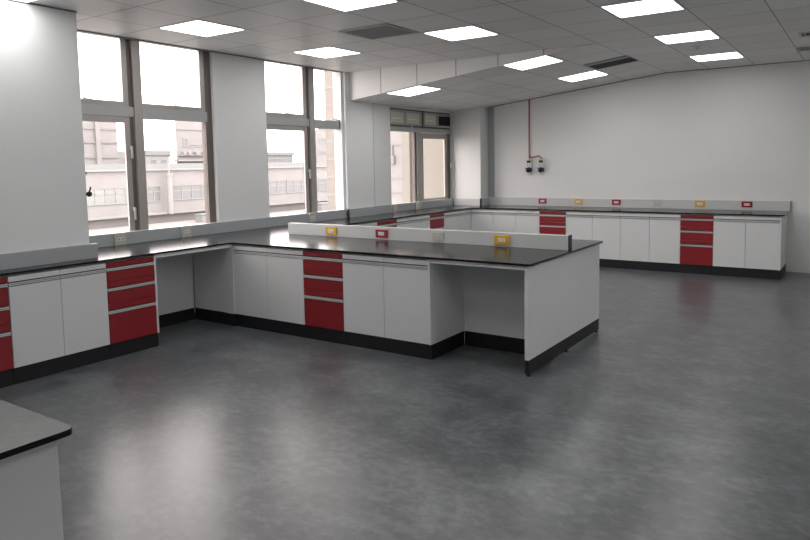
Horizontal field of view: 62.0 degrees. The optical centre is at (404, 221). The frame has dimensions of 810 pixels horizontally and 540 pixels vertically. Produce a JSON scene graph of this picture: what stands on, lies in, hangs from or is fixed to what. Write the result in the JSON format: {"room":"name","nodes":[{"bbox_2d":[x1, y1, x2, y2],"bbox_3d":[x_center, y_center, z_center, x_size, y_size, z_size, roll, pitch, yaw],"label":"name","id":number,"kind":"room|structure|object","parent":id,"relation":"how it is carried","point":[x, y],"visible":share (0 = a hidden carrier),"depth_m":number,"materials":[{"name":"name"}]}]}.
{"room":"laboratory","nodes":[
{"label":"laboratory","id":0,"kind":"room"},
{"bbox_2d":[192,52,452,312],"bbox_3d":[-2.889,-0.435,6.839,0.140,3.046,13.684,2,6,34],"label":"wall","id":1,"kind":"structure","parent":0,"point":[238,96],"depth_m":8.15,"materials":[{"name":"white paint"}]},
{"bbox_2d":[0,0,88,253],"bbox_3d":[-3.730,-0.225,4.882,0.707,2.992,2.570,2,6,34],"label":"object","id":2,"kind":"structure","parent":1,"relation":"attached to","point":[43,197],"depth_m":5.40,"materials":[{"name":"white paint"}]},
{"bbox_2d":[86,187,91,196],"bbox_3d":[-2.698,-0.257,5.759,0.048,0.085,0.051,2,6,34],"label":"wall hook","id":3,"kind":"object","parent":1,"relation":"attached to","point":[89,193],"visible":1,"depth_m":5.75,"materials":[{"name":"black metal"}]},
{"bbox_2d":[81,38,215,234],"bbox_3d":[-2.775,-0.925,6.963,0.114,2.138,1.955,2,6,34],"label":"window","id":4,"kind":"structure","parent":1,"relation":"in","point":[130,111],"depth_m":6.96,"materials":[{"name":"grey"}]},
{"bbox_2d":[89,209,346,247],"bbox_3d":[-2.054,0.055,7.934,0.035,0.124,4.271,2,6,34],"label":"backsplash","id":5,"kind":"structure","parent":1,"relation":"attached to","point":[103,240],"depth_m":7.73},
{"bbox_2d":[114,232,126,245],"bbox_3d":[-2.840,0.171,6.728,0.027,0.126,0.125,2,6,34],"label":"power outlet","id":6,"kind":"object","parent":5,"relation":"attached to","point":[119,238],"visible":1,"depth_m":6.72,"materials":[{"name":"grey plastic"}]},
{"bbox_2d":[181,225,191,237],"bbox_3d":[-2.393,0.107,7.380,0.027,0.126,0.125,2,6,34],"label":"power outlet","id":7,"kind":"object","parent":5,"relation":"attached to","point":[185,230],"visible":1,"depth_m":7.37,"materials":[{"name":"grey plastic"}]},
{"bbox_2d":[308,213,315,222],"bbox_3d":[-1.244,-0.058,9.060,0.027,0.126,0.125,2,6,34],"label":"power outlet","id":8,"kind":"object","parent":5,"relation":"attached to","point":[312,216],"visible":1,"depth_m":9.04,"materials":[{"name":"grey plastic"}]},
{"bbox_2d":[89,198,449,235],"bbox_3d":[-1.206,-0.120,9.231,0.033,0.026,7.322,2,6,34],"label":"trim","id":9,"kind":"structure","parent":1,"relation":"attached to","point":[448,198],"depth_m":7.67,"materials":[{"name":"white plastic"}]},
{"bbox_2d":[266,67,339,216],"bbox_3d":[-1.368,-1.127,9.019,0.114,2.138,1.490,2,6,34],"label":"window","id":10,"kind":"structure","parent":1,"relation":"in","point":[305,122],"depth_m":9.07,"materials":[{"name":"grey"}]},
{"bbox_2d":[342,72,374,209],"bbox_3d":[-0.669,-0.682,9.934,0.054,2.929,0.643,2,6,34],"label":"column","id":11,"kind":"structure","parent":1,"relation":"attached to","point":[357,116],"depth_m":9.84,"materials":[{"name":"white paint"}]},
{"bbox_2d":[347,207,376,217],"bbox_3d":[-0.625,-0.145,9.943,0.041,0.128,0.665,2,6,34],"label":"backsplash","id":12,"kind":"structure","parent":1,"relation":"attached to","point":[367,211],"depth_m":9.89,"materials":[{"name":"grey"}]},
{"bbox_2d":[373,125,374,190],"bbox_3d":[-0.488,-1.007,10.174,0.051,1.552,0.009,2,6,34],"label":"trim","id":13,"kind":"structure","parent":1,"relation":"attached to","point":[373,125],"depth_m":10.16,"materials":[{"name":"grey paint"}]},
{"bbox_2d":[8,0,809,106],"bbox_3d":[1.864,-1.665,5.569,9.126,0.347,10.233,2,6,34],"label":"trim","id":14,"kind":"structure","parent":1,"relation":"attached to","point":[96,33],"depth_m":7.96,"materials":[{"name":"grey metal"}]},
{"bbox_2d":[375,198,452,213],"bbox_3d":[0.193,-0.267,11.216,0.035,0.124,2.349,2,6,34],"label":"backsplash","id":15,"kind":"structure","parent":1,"relation":"attached to","point":[382,209],"depth_m":11.12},
{"bbox_2d":[392,204,397,212],"bbox_3d":[-0.159,-0.213,10.645,0.027,0.126,0.125,2,6,34],"label":"power outlet","id":16,"kind":"object","parent":15,"relation":"attached to","point":[394,206],"visible":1,"depth_m":10.62,"materials":[{"name":"grey plastic"}]},
{"bbox_2d":[416,202,420,209],"bbox_3d":[0.224,-0.268,11.204,0.027,0.126,0.125,2,6,34],"label":"power outlet","id":17,"kind":"object","parent":15,"relation":"attached to","point":[418,204],"visible":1,"depth_m":11.18,"materials":[{"name":"grey plastic"}]},
{"bbox_2d":[390,108,450,201],"bbox_3d":[0.266,-1.082,11.418,0.119,1.582,1.912,2,6,34],"label":"window","id":18,"kind":"structure","parent":1,"relation":"in","point":[401,120],"depth_m":11.38,"materials":[{"name":"grey"}]},
{"bbox_2d":[439,116,449,125],"bbox_3d":[0.689,-1.785,11.964,0.050,0.156,0.375,2,6,34],"label":"exhaust vent","id":19,"kind":"object","parent":18,"relation":"attached to","point":[443,120],"depth_m":11.95,"materials":[{"name":"black metal"}]},
{"bbox_2d":[450,140,452,192],"bbox_3d":[0.833,-0.941,12.115,0.032,1.044,0.078,2,6,34],"label":"hanging cord","id":20,"kind":"object","parent":1,"relation":"hanging from","point":[451,164],"visible":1,"depth_m":12.11,"materials":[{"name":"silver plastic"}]},
{"bbox_2d":[454,198,480,205],"bbox_3d":[1.113,-0.357,12.041,0.541,0.128,0.048,2,6,34],"label":"backsplash","id":21,"kind":"structure","parent":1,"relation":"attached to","point":[457,201],"depth_m":12.02,"materials":[{"name":"grey"}]},
{"bbox_2d":[347,44,591,100],"bbox_3d":[0.597,-1.892,8.686,3.730,0.476,0.016,2,6,34],"label":"ceiling beam","id":22,"kind":"structure","parent":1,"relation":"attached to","point":[366,83],"depth_m":8.92,"materials":[{"name":"white paint"}]},
{"bbox_2d":[0,267,809,539],"bbox_3d":[0.985,1.289,4.356,9.450,0.108,14.116,2,6,34],"label":"floor","id":23,"kind":"structure","parent":0,"point":[685,415],"depth_m":4.11,"materials":[{"name":"plastic"}]},
{"bbox_2d":[0,276,13,387],"bbox_3d":[-3.167,0.836,4.944,0.168,0.846,0.463,2,6,34],"label":"base cabinet","id":24,"kind":"object","parent":23,"relation":"on","point":[6,356],"visible":0.99,"depth_m":5.06,"materials":[{"name":"red plastic"}]},
{"bbox_2d":[0,440,63,539],"bbox_3d":[-1.461,1.110,1.375,0.034,0.846,1.561,2,6,34],"label":"end panel","id":25,"kind":"object","parent":23,"relation":"on","point":[30,492],"visible":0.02,"depth_m":1.92,"materials":[{"name":"white plastic"}]},
{"bbox_2d":[0,400,71,459],"bbox_3d":[-2.700,0.630,2.174,3.070,0.019,1.644,2,6,34],"label":"countertop","id":26,"kind":"structure","parent":25,"relation":"on","point":[21,429],"depth_m":1.97,"materials":[{"name":"black stone"}]},
{"bbox_2d":[6,262,109,384],"bbox_3d":[-2.812,0.785,5.463,0.168,0.846,0.792,2,6,34],"label":"base cabinet","id":27,"kind":"object","parent":23,"relation":"on","point":[59,317],"visible":0.99,"depth_m":5.39,"materials":[{"name":"white plastic"}]},
{"bbox_2d":[0,238,230,275],"bbox_3d":[-3.083,0.356,5.665,0.895,0.052,3.413,2,6,34],"label":"countertop","id":28,"kind":"structure","parent":27,"relation":"on","point":[169,247],"depth_m":6.30,"materials":[{"name":"black stone"}]},
{"bbox_2d":[0,243,97,270],"bbox_3d":[-3.244,0.330,4.964,0.025,0.124,2.084,2,6,34],"label":"backsplash","id":29,"kind":"structure","parent":28,"relation":"on","point":[14,260],"depth_m":5.46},
{"bbox_2d":[104,255,158,358],"bbox_3d":[-2.630,0.726,6.111,0.600,0.846,0.482,2,6,34],"label":"base cabinet","id":30,"kind":"object","parent":23,"relation":"on","point":[132,295],"visible":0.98,"depth_m":5.93,"materials":[{"name":"red plastic"}]},
{"bbox_2d":[156,253,194,327],"bbox_3d":[-2.522,0.661,6.856,0.024,0.846,0.873,2,6,34],"label":"panel","id":31,"kind":"object","parent":23,"relation":"on","point":[174,273],"visible":0.36,"depth_m":7.03,"materials":[{"name":"white laminate"}]},
{"bbox_2d":[193,244,237,325],"bbox_3d":[-1.994,0.635,7.043,0.635,0.846,0.032,2,6,34],"label":"panel","id":32,"kind":"object","parent":23,"relation":"on","point":[214,282],"visible":0.78,"depth_m":7.03,"materials":[{"name":"white laminate"}]},
{"bbox_2d":[233,244,306,337],"bbox_3d":[-1.190,0.640,6.811,0.950,0.846,0.546,2,6,34],"label":"base cabinet","id":33,"kind":"object","parent":23,"relation":"on","point":[269,281],"visible":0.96,"depth_m":6.58,"materials":[{"name":"white laminate"}]},
{"bbox_2d":[177,225,602,269],"bbox_3d":[-0.309,0.204,6.846,4.141,0.052,1.691,2,6,34],"label":"countertop","id":34,"kind":"structure","parent":33,"relation":"on","point":[515,258],"depth_m":6.08,"materials":[{"name":"black stone"}]},
{"bbox_2d":[288,222,571,250],"bbox_3d":[0.061,0.123,6.657,3.260,0.128,0.074,2,6,34],"label":"backsplash","id":35,"kind":"structure","parent":34,"relation":"on","point":[486,238],"depth_m":6.40,"materials":[{"name":"grey laminate"}]},
{"bbox_2d":[325,227,336,234],"bbox_3d":[-0.788,0.098,7.183,0.149,0.082,0.015,2,6,34],"label":"power outlet","id":36,"kind":"object","parent":35,"relation":"attached to","point":[329,230],"visible":1,"depth_m":7.17,"materials":[{"name":"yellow plastic"}]},
{"bbox_2d":[375,229,387,237],"bbox_3d":[-0.237,0.119,6.809,0.149,0.082,0.015,2,6,34],"label":"power outlet","id":37,"kind":"object","parent":35,"relation":"attached to","point":[379,233],"visible":1,"depth_m":6.80,"materials":[{"name":"red plastic"}]},
{"bbox_2d":[432,232,442,240],"bbox_3d":[0.311,0.141,6.436,0.119,0.082,0.015,2,6,34],"label":"power outlet","id":38,"kind":"object","parent":35,"relation":"attached to","point":[436,236],"visible":1,"depth_m":6.43,"materials":[{"name":"grey plastic"}]},
{"bbox_2d":[494,235,509,244],"bbox_3d":[0.868,0.164,6.056,0.149,0.082,0.015,2,6,34],"label":"power outlet","id":39,"kind":"object","parent":35,"relation":"attached to","point":[498,239],"visible":1,"depth_m":6.05,"materials":[{"name":"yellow plastic"}]},
{"bbox_2d":[303,250,345,344],"bbox_3d":[-0.601,0.663,6.410,0.472,0.846,0.546,2,6,34],"label":"base cabinet","id":40,"kind":"object","parent":23,"relation":"on","point":[323,270],"visible":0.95,"depth_m":6.19,"materials":[{"name":"red plastic"}]},
{"bbox_2d":[353,222,376,225],"bbox_3d":[-0.810,0.440,9.067,0.460,0.846,0.895,2,6,34],"label":"base cabinet","id":41,"kind":"object","parent":23,"relation":"on","point":[368,223],"visible":0.12,"depth_m":9.11,"materials":[{"name":"white laminate"}]},
{"bbox_2d":[311,207,470,224],"bbox_3d":[-0.213,-0.091,10.072,0.659,0.017,3.772,2,6,34],"label":"countertop","id":42,"kind":"structure","parent":41,"relation":"on","point":[386,216],"depth_m":9.88,"materials":[{"name":"black stone"}]},
{"bbox_2d":[375,219,396,226],"bbox_3d":[-0.425,0.385,9.629,0.460,0.846,0.459,2,6,34],"label":"base cabinet","id":43,"kind":"object","parent":23,"relation":"on","point":[392,222],"visible":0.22,"depth_m":9.49,"materials":[{"name":"laminate"}]},
{"bbox_2d":[342,253,463,359],"bbox_3d":[-0.016,0.686,6.026,0.923,0.846,0.570,2,6,34],"label":"base cabinet","id":44,"kind":"object","parent":23,"relation":"on","point":[414,307],"visible":0.94,"depth_m":5.77,"materials":[{"name":"white plastic"}]},
{"bbox_2d":[396,215,429,228],"bbox_3d":[-0.044,0.330,10.186,0.460,0.846,0.884,2,6,34],"label":"base cabinet","id":45,"kind":"object","parent":23,"relation":"on","point":[422,221],"visible":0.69,"depth_m":10.06,"materials":[{"name":"white laminate"}]},
{"bbox_2d":[428,213,444,228],"bbox_3d":[0.326,0.277,10.726,0.460,0.846,0.420,2,6,34],"label":"base cabinet","id":46,"kind":"object","parent":23,"relation":"on","point":[437,219],"visible":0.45,"depth_m":10.58,"materials":[{"name":"red laminate"}]},
{"bbox_2d":[442,209,470,230],"bbox_3d":[0.694,0.225,11.263,0.460,0.846,0.879,2,6,34],"label":"base cabinet","id":47,"kind":"object","parent":23,"relation":"on","point":[459,219],"visible":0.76,"depth_m":11.12,"materials":[{"name":"white laminate"}]},
{"bbox_2d":[471,209,493,231],"bbox_3d":[1.389,0.191,11.516,0.410,0.846,0.330,2,6,34],"label":"base cabinet","id":48,"kind":"object","parent":23,"relation":"on","point":[481,219],"visible":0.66,"depth_m":11.37,"materials":[{"name":"white laminate"}]},
{"bbox_2d":[464,266,524,353],"bbox_3d":[0.876,0.691,5.774,0.829,0.846,0.026,2,6,34],"label":"panel","id":49,"kind":"object","parent":23,"relation":"on","point":[493,297],"visible":0.54,"depth_m":5.84,"materials":[{"name":"white plastic"}]},
{"bbox_2d":[493,209,539,233],"bbox_3d":[2.008,0.196,11.322,0.825,0.846,0.708,2,6,34],"label":"base cabinet","id":50,"kind":"object","parent":23,"relation":"on","point":[514,221],"visible":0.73,"depth_m":11.01,"materials":[{"name":"white laminate"}]},
{"bbox_2d":[539,210,566,234],"bbox_3d":[2.530,0.216,10.967,0.434,0.846,0.708,2,6,34],"label":"base cabinet","id":51,"kind":"object","parent":23,"relation":"on","point":[551,222],"visible":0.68,"depth_m":10.66,"materials":[{"name":"red laminate"}]},
{"bbox_2d":[524,244,598,376],"bbox_3d":[1.368,0.686,5.727,0.034,0.846,1.623,2,6,34],"label":"end panel","id":52,"kind":"object","parent":23,"relation":"on","point":[561,294],"visible":0.97,"depth_m":5.57,"materials":[{"name":"white plastic"}]},
{"bbox_2d":[566,211,620,267],"bbox_3d":[3.060,0.238,10.606,0.846,0.846,0.708,2,6,34],"label":"base cabinet","id":53,"kind":"object","parent":23,"relation":"on","point":[582,225],"visible":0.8,"depth_m":10.24,"materials":[{"name":"white laminate"}]},
{"bbox_2d":[620,212,680,272],"bbox_3d":[3.761,0.266,10.129,0.846,0.846,0.708,2,6,34],"label":"base cabinet","id":54,"kind":"object","parent":23,"relation":"on","point":[648,241],"visible":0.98,"depth_m":9.84,"materials":[{"name":"white laminate"}]},
{"bbox_2d":[680,214,713,274],"bbox_3d":[4.290,0.287,9.769,0.431,0.846,0.708,2,6,34],"label":"base cabinet","id":55,"kind":"object","parent":23,"relation":"on","point":[696,235],"visible":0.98,"depth_m":9.48,"materials":[{"name":"red laminate"}]},
{"bbox_2d":[713,215,786,279],"bbox_3d":[4.832,0.304,9.446,0.824,0.846,0.784,2,6,34],"label":"base cabinet","id":56,"kind":"object","parent":23,"relation":"on","point":[743,246],"visible":0.99,"depth_m":9.13,"materials":[{"name":"white laminate"}]},
{"bbox_2d":[442,205,789,215],"bbox_3d":[2.999,-0.199,10.650,5.308,0.017,0.812,2,6,34],"label":"countertop","id":57,"kind":"structure","parent":56,"relation":"on","point":[506,207],"depth_m":10.18,"materials":[{"name":"black stone"}]},
{"bbox_2d":[29,0,809,111],"bbox_3d":[0.933,-1.548,4.114,9.450,0.547,14.116,2,6,34],"label":"ceiling","id":58,"kind":"structure","parent":0,"point":[761,31],"depth_m":6.91,"materials":[{"name":"tile"}]},
{"bbox_2d":[15,0,35,2],"bbox_3d":[-2.878,-1.686,4.891,0.566,0.006,0.566,2,6,34],"label":"recessed light","id":59,"kind":"object","parent":58,"relation":"in","point":[26,1],"visible":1,"depth_m":5.22,"materials":[{"name":"white plastic"}]},
{"bbox_2d":[159,19,245,36],"bbox_3d":[-1.923,-1.832,6.402,0.566,0.006,0.566,2,6,34],"label":"recessed light","id":60,"kind":"object","parent":58,"relation":"in","point":[195,27],"visible":1,"depth_m":6.38,"materials":[{"name":"white plastic"}]},
{"bbox_2d":[293,46,359,57],"bbox_3d":[-0.907,-1.978,7.885,0.566,0.006,0.566,2,6,34],"label":"recessed light","id":61,"kind":"object","parent":58,"relation":"in","point":[324,52],"visible":1,"depth_m":7.86,"materials":[{"name":"white plastic"}]},
{"bbox_2d":[304,0,398,11],"bbox_3d":[-0.441,-1.773,5.394,0.566,0.006,0.566,2,6,34],"label":"recessed light","id":62,"kind":"object","parent":58,"relation":"in","point":[343,5],"visible":1,"depth_m":5.50,"materials":[{"name":"white plastic"}]},
{"bbox_2d":[338,23,418,39],"bbox_3d":[-0.257,-1.887,6.714,0.594,0.011,0.551,2,6,34],"label":"ceiling vent","id":63,"kind":"object","parent":58,"relation":"in","point":[386,30],"visible":1,"depth_m":6.69,"materials":[{"name":"grey metal"}]},
{"bbox_2d":[386,85,439,96],"bbox_3d":[0.125,-1.829,9.439,0.563,0.069,0.566,2,6,34],"label":"ceiling light","id":64,"kind":"object","parent":58,"relation":"attached to","point":[415,90],"visible":1,"depth_m":9.42,"materials":[{"name":"white plastic"}]},
{"bbox_2d":[424,25,498,40],"bbox_3d":[0.574,-1.919,6.877,0.566,0.006,0.566,2,6,34],"label":"recessed light","id":65,"kind":"object","parent":58,"relation":"in","point":[466,32],"visible":1,"depth_m":6.85,"materials":[{"name":"white plastic"}]},
{"bbox_2d":[503,55,562,69],"bbox_3d":[1.590,-1.967,8.357,0.563,0.069,0.566,2,6,34],"label":"ceiling light","id":66,"kind":"object","parent":58,"relation":"attached to","point":[543,60],"visible":1,"depth_m":8.34,"materials":[{"name":"white plastic"}]},
{"bbox_2d":[557,70,608,81],"bbox_3d":[2.583,-2.108,9.777,0.563,0.069,0.566,2,6,34],"label":"ceiling light","id":67,"kind":"object","parent":58,"relation":"attached to","point":[591,74],"visible":1,"depth_m":9.76,"materials":[{"name":"white plastic"}]},
{"bbox_2d":[584,55,638,69],"bbox_3d":[2.728,-2.103,8.916,0.576,0.077,0.544,2,6,34],"label":"ceiling vent","id":68,"kind":"object","parent":58,"relation":"attached to","point":[620,60],"visible":1,"depth_m":8.89,"materials":[{"name":"black metal"}]},
{"bbox_2d":[600,0,684,17],"bbox_3d":[2.069,-1.859,5.860,0.566,0.006,0.566,2,6,34],"label":"recessed light","id":69,"kind":"object","parent":58,"relation":"in","point":[641,7],"visible":1,"depth_m":5.85,"materials":[{"name":"white plastic"}]},
{"bbox_2d":[653,30,719,43],"bbox_3d":[3.062,-2.002,7.320,0.566,0.006,0.566,2,6,34],"label":"recessed light","id":70,"kind":"object","parent":58,"relation":"in","point":[705,34],"visible":1,"depth_m":7.29,"materials":[{"name":"white plastic"}]},
{"bbox_2d":[690,46,699,50],"bbox_3d":[3.430,-2.050,7.982,0.119,0.038,0.119,2,6,34],"label":"smoke detector","id":71,"kind":"object","parent":58,"relation":"attached to","point":[693,48],"visible":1,"depth_m":7.94,"materials":[{"name":"white plastic"}]},
{"bbox_2d":[689,52,743,61],"bbox_3d":[4.053,-2.144,8.768,0.566,0.006,0.566,2,6,34],"label":"recessed light","id":72,"kind":"object","parent":58,"relation":"in","point":[729,55],"visible":1,"depth_m":8.75,"materials":[{"name":"white plastic"}]},
{"bbox_2d":[797,47,809,50],"bbox_3d":[5.062,-2.105,8.120,0.583,0.011,0.259,2,6,34],"label":"ceiling vent","id":73,"kind":"object","parent":58,"relation":"in","point":[800,48],"visible":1,"depth_m":8.23,"materials":[{"name":"grey metal"}]},
{"bbox_2d":[798,32,809,36],"bbox_3d":[4.503,-2.010,7.133,0.583,0.011,0.259,2,6,34],"label":"ceiling vent","id":74,"kind":"object","parent":58,"relation":"in","point":[802,34],"visible":1,"depth_m":7.25,"materials":[{"name":"grey metal"}]},
{"bbox_2d":[488,61,809,272],"bbox_3d":[4.870,-0.842,9.938,9.450,3.046,0.216,2,6,34],"label":"wall","id":75,"kind":"structure","parent":0,"point":[734,133],"depth_m":10.27,"materials":[{"name":"white paint"}]},
{"bbox_2d":[451,106,487,212],"bbox_3d":[1.177,-0.758,12.172,0.583,2.632,0.302,2,6,34],"label":"column","id":76,"kind":"structure","parent":75,"relation":"attached to","point":[469,130],"depth_m":11.99,"materials":[{"name":"white paint"}]},
{"bbox_2d":[481,198,488,205],"bbox_3d":[1.429,-0.358,12.009,0.035,0.124,0.243,2,6,34],"label":"backsplash","id":77,"kind":"structure","parent":75,"relation":"attached to","point":[484,201],"depth_m":11.95,"materials":[{"name":"grey"}]},
{"bbox_2d":[488,106,494,196],"bbox_3d":[1.541,-1.245,12.044,0.119,1.603,0.024,2,6,34],"label":"trim","id":78,"kind":"structure","parent":75,"relation":"attached to","point":[491,176],"depth_m":12.04,"materials":[{"name":"grey paint"}]},
{"bbox_2d":[525,159,531,174],"bbox_3d":[2.123,-0.940,11.610,0.105,0.281,0.106,2,6,34],"label":"socket","id":79,"kind":"object","parent":75,"relation":"attached to","point":[529,161],"visible":1,"depth_m":11.60,"materials":[{"name":"grey plastic"}]},
{"bbox_2d":[528,99,541,158],"bbox_3d":[2.225,-1.583,11.523,0.247,1.031,0.024,2,6,34],"label":"conduit","id":80,"kind":"object","parent":75,"relation":"attached to","point":[528,99],"visible":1,"depth_m":11.57,"materials":[{"name":"red"}]},
{"bbox_2d":[537,159,544,174],"bbox_3d":[2.308,-0.933,11.484,0.105,0.281,0.106,2,6,34],"label":"socket","id":81,"kind":"object","parent":75,"relation":"attached to","point":[541,161],"visible":1,"depth_m":11.47,"materials":[{"name":"grey plastic"}]},
{"bbox_2d":[490,197,790,210],"bbox_3d":[3.473,-0.300,10.790,4.708,0.142,0.038,2,6,34],"label":"backsplash","id":82,"kind":"structure","parent":75,"relation":"attached to","point":[587,202],"depth_m":10.56,"materials":[{"name":"grey"}]},
{"bbox_2d":[539,198,545,203],"bbox_3d":[2.348,-0.355,11.525,0.140,0.086,0.015,2,6,34],"label":"power outlet","id":83,"kind":"object","parent":82,"relation":"attached to","point":[541,201],"visible":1,"depth_m":11.52,"materials":[{"name":"red plastic"}]},
{"bbox_2d":[574,199,582,203],"bbox_3d":[2.870,-0.334,11.169,0.140,0.086,0.015,2,6,34],"label":"power outlet","id":84,"kind":"object","parent":82,"relation":"attached to","point":[576,201],"visible":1,"depth_m":11.16,"materials":[{"name":"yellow plastic"}]},
{"bbox_2d":[612,200,620,204],"bbox_3d":[3.388,-0.314,10.817,0.140,0.086,0.015,2,6,34],"label":"power outlet","id":85,"kind":"object","parent":82,"relation":"attached to","point":[614,202],"visible":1,"depth_m":10.81,"materials":[{"name":"red plastic"}]},
{"bbox_2d":[653,200,661,205],"bbox_3d":[3.914,-0.292,10.459,0.124,0.086,0.015,2,6,34],"label":"power outlet","id":86,"kind":"object","parent":82,"relation":"attached to","point":[655,202],"visible":1,"depth_m":10.45,"materials":[{"name":"grey plastic"}]},
{"bbox_2d":[695,201,704,206],"bbox_3d":[4.423,-0.272,10.113,0.140,0.086,0.015,2,6,34],"label":"power outlet","id":87,"kind":"object","parent":82,"relation":"attached to","point":[697,203],"visible":1,"depth_m":10.11,"materials":[{"name":"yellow plastic"}]},
{"bbox_2d":[741,201,751,207],"bbox_3d":[4.945,-0.251,9.757,0.140,0.086,0.015,2,6,34],"label":"power outlet","id":88,"kind":"object","parent":82,"relation":"attached to","point":[744,203],"visible":1,"depth_m":9.75,"materials":[{"name":"red plastic"}]},
{"label":"outside","id":89,"kind":"structure","parent":0,"visible":0},
{"bbox_3d":[-43.543,4.090,95.860,166.104,0.216,237.600,2,6,34],"label":"ground","id":90,"kind":"structure","parent":89,"visible":0},
{"bbox_2d":[82,121,124,163],"bbox_3d":[-45.597,-3.576,81.348,16.524,17.604,18.252,2,6,34],"label":"apartment building","id":91,"kind":"structure","parent":90,"relation":"on","point":[99,138],"depth_m":80.45,"materials":[{"name":"white concrete"}]},
{"bbox_2d":[145,150,170,163],"bbox_3d":[-34.782,-2.919,94.493,13.176,13.662,14.796,2,6,34],"label":"apartment building","id":92,"kind":"structure","parent":90,"relation":"on","point":[151,157],"depth_m":86.90,"materials":[{"name":"white concrete"}]},
{"bbox_2d":[174,121,202,162],"bbox_3d":[-29.353,-5.916,104.599,17.064,17.712,26.352,2,6,34],"label":"apartment building","id":93,"kind":"structure","parent":90,"relation":"on","point":[189,148],"depth_m":90.90,"materials":[{"name":"white concrete"}]},
{"bbox_2d":[85,162,327,229],"bbox_3d":[-14.069,-1.202,81.075,19.408,11.772,87.480,2,6,34],"label":"building","id":94,"kind":"structure","parent":90,"relation":"on","point":[175,192],"depth_m":56.78,"materials":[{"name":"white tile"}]},
{"bbox_2d":[89,202,327,234],"bbox_3d":[-1.174,1.542,69.234,15.336,7.852,82.080,2,6,34],"label":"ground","id":95,"kind":"structure","parent":90,"relation":"on","point":[200,218],"depth_m":54.86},
{"bbox_2d":[268,152,293,161],"bbox_3d":[-21.341,-4.300,108.399,6.696,13.554,13.932,2,6,34],"label":"apartment building","id":96,"kind":"structure","parent":90,"relation":"on","point":[272,156],"depth_m":105.29,"materials":[{"name":"white concrete"}]},
{"bbox_2d":[315,129,325,161],"bbox_3d":[-13.680,-8.033,123.470,15.120,18.144,23.760,2,6,34],"label":"apartment building","id":97,"kind":"structure","parent":90,"relation":"on","point":[320,134],"depth_m":112.71,"materials":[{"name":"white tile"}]},
{"bbox_2d":[324,71,443,210],"bbox_3d":[1.141,1.057,15.913,3.283,17.820,5.108,2,6,34],"label":"building wing","id":98,"kind":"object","parent":90,"relation":"on","point":[401,142],"visible":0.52,"depth_m":13.53,"materials":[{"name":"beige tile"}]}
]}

